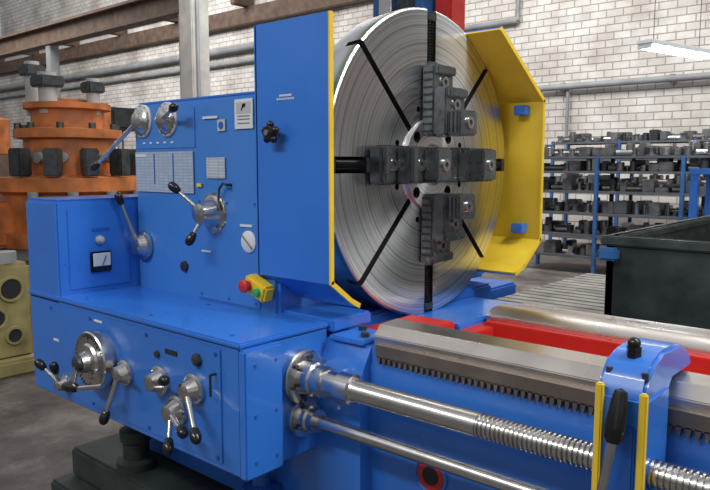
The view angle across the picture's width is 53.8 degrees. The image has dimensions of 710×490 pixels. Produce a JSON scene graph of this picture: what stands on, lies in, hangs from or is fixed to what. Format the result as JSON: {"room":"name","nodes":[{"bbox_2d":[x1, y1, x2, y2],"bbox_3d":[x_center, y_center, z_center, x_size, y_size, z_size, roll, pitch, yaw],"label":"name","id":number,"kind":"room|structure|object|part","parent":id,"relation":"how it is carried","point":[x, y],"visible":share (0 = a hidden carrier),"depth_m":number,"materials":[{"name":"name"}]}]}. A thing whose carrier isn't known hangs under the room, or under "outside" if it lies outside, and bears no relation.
{"room":"metal workshop","nodes":[
{"label":"metal workshop","id":0,"kind":"room"},
{"bbox_2d":[0,242,605,489],"bbox_3d":[-9.686,0.124,12.562,59.000,0.100,22.000,6,9,41],"label":"floor","id":1,"kind":"structure","parent":0,"point":[40,429],"depth_m":4.10,"materials":[{"name":"concrete"}]},
{"bbox_2d":[0,118,10,200],"bbox_3d":[-8.862,-1.824,15.961,5.500,3.000,1.500,6,9,41],"label":"machine housing","id":2,"kind":"object","parent":1,"relation":"on","point":[5,141],"visible":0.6,"depth_m":14.86,"materials":[{"name":"orange paint"}]},
{"bbox_2d":[0,250,34,379],"bbox_3d":[-2.903,0.482,5.121,1.000,0.880,0.750,6,9,41],"label":"machine","id":3,"kind":"object","parent":1,"relation":"on","point":[16,329],"visible":0.98,"depth_m":5.03,"materials":[{"name":"yellow paint"}]},
{"bbox_2d":[0,61,137,264],"bbox_3d":[-4.282,-1.118,10.000,3.500,2.950,3.500,6,9,41],"label":"machine","id":4,"kind":"object","parent":1,"relation":"on","point":[62,138],"visible":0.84,"depth_m":9.39,"materials":[{"name":"orange paint"}]},
{"bbox_2d":[0,0,180,97],"bbox_3d":[-7.780,-3.122,18.203,12.000,5.070,0.300,6,9,41],"label":"girder","id":5,"kind":"object","parent":1,"relation":"on","point":[129,14],"visible":0.34,"depth_m":16.72,"materials":[{"name":"brown paint"},{"name":"rusty steel"}]},
{"bbox_2d":[111,107,134,148],"bbox_3d":[-5.160,-1.867,16.774,2.800,2.900,2.000,6,9,41],"label":"machine","id":6,"kind":"object","parent":1,"relation":"on","point":[120,116],"visible":0.07,"depth_m":15.94,"materials":[{"name":"grey paint"}]},
{"bbox_2d":[179,0,209,98],"bbox_3d":[-3.022,-4.519,13.116,0.530,9.000,0.520,6,9,41],"label":"column","id":7,"kind":"structure","parent":1,"relation":"on","point":[193,14],"depth_m":13.06,"materials":[{"name":"metal"}]},
{"bbox_2d":[26,7,709,489],"bbox_3d":[0.675,0.256,1.990,3.950,2.039,1.778,6,9,41],"label":"lathe","id":8,"kind":"object","parent":1,"relation":"on","point":[285,297],"visible":1,"depth_m":2.20,"materials":[{"name":"blue paint"}]},
{"bbox_3d":[-0.701,-0.266,2.560,0.365,0.148,0.005,6,9,41],"label":"speed chart plate","id":9,"kind":"part","parent":8,"relation":"part of","materials":[{"name":"white metal"}]},
{"bbox_3d":[0.825,0.594,1.184,2.620,0.116,0.116,6,9,41],"label":"feed rod","id":10,"kind":"part","parent":8,"relation":"part of","materials":[{"name":"metal"}]},
{"bbox_3d":[0.477,0.465,1.356,0.081,0.387,0.094,6,9,41],"label":"carriage lever","id":11,"kind":"part","parent":8,"relation":"part of","materials":[{"name":"black plastic"}]},
{"bbox_2d":[373,0,515,299],"bbox_3d":[0.703,-1.562,6.627,1.250,4.600,1.300,6,9,41],"label":"machine","id":12,"kind":"object","parent":1,"relation":"on","point":[454,10],"visible":0.02,"depth_m":6.33,"materials":[{"name":"blue paint"}]},
{"bbox_2d":[495,273,605,313],"bbox_3d":[2.314,0.607,6.665,1.250,0.280,2.430,6,9,41],"label":"platform","id":13,"kind":"object","parent":1,"relation":"on","point":[586,292],"visible":0.31,"depth_m":6.59,"materials":[{"name":"grey metal"}]},
{"bbox_2d":[534,140,709,273],"bbox_3d":[3.862,-0.471,9.352,3.350,1.813,0.600,6,9,41],"label":"storage rack","id":14,"kind":"object","parent":1,"relation":"on","point":[595,164],"visible":0.7,"depth_m":9.46,"materials":[{"name":"metal"}]},
{"bbox_2d":[548,129,709,242],"bbox_3d":[4.857,-0.800,11.146,3.450,2.058,0.650,6,9,41],"label":"metal parts","id":15,"kind":"object","parent":14,"relation":"on","point":[656,136],"visible":0.34,"depth_m":11.29,"materials":[{"name":"metal"}]},
{"bbox_2d":[598,215,709,328],"bbox_3d":[3.747,0.469,4.484,3.360,1.050,2.900,6,9,41],"label":"bin","id":16,"kind":"object","parent":1,"relation":"on","point":[660,273],"visible":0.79,"depth_m":4.34,"materials":[{"name":"black metal"}]},
{"bbox_2d":[688,169,709,218],"bbox_3d":[4.263,-0.108,7.334,1.300,1.550,0.700,6,9,41],"label":"machine","id":17,"kind":"object","parent":1,"relation":"on","point":[695,174],"visible":0.39,"depth_m":7.43,"materials":[{"name":"blue paint"}]},
{"bbox_2d":[0,0,709,243],"bbox_3d":[-3.001,-5.263,19.633,59.000,9.000,0.300,6,9,41],"label":"wall","id":18,"kind":"structure","parent":0,"point":[557,41],"depth_m":13.46,"materials":[{"name":"white brick"}]},
{"bbox_2d":[0,0,372,74],"bbox_3d":[-3.333,-6.363,19.125,59.000,0.700,0.690,6,9,41],"label":"beam","id":19,"kind":"structure","parent":18,"relation":"attached to","point":[251,14],"depth_m":20.80,"materials":[{"name":"metal"}]},
{"bbox_2d":[0,0,519,98],"bbox_3d":[-11.068,-5.974,26.291,38.040,8.900,0.249,6,9,41],"label":"conduit","id":20,"kind":"object","parent":18,"relation":"attached to","point":[249,46],"visible":0.38,"depth_m":21.74,"materials":[{"name":"grey metal"}]},
{"bbox_2d":[538,72,709,241],"bbox_3d":[8.305,-1.150,9.800,12.500,3.060,0.209,6,9,41],"label":"pipe","id":21,"kind":"object","parent":18,"relation":"attached to","point":[672,78],"visible":0.73,"depth_m":12.66,"materials":[{"name":"grey metal"}]},
{"bbox_2d":[637,0,709,59],"bbox_3d":[3.852,-5.325,8.037,1.400,6.123,0.180,-5,8,-36],"label":"lamp","id":22,"kind":"object","parent":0,"point":[654,45],"visible":1,"depth_m":8.24,"materials":[{"name":"white"}]}
]}

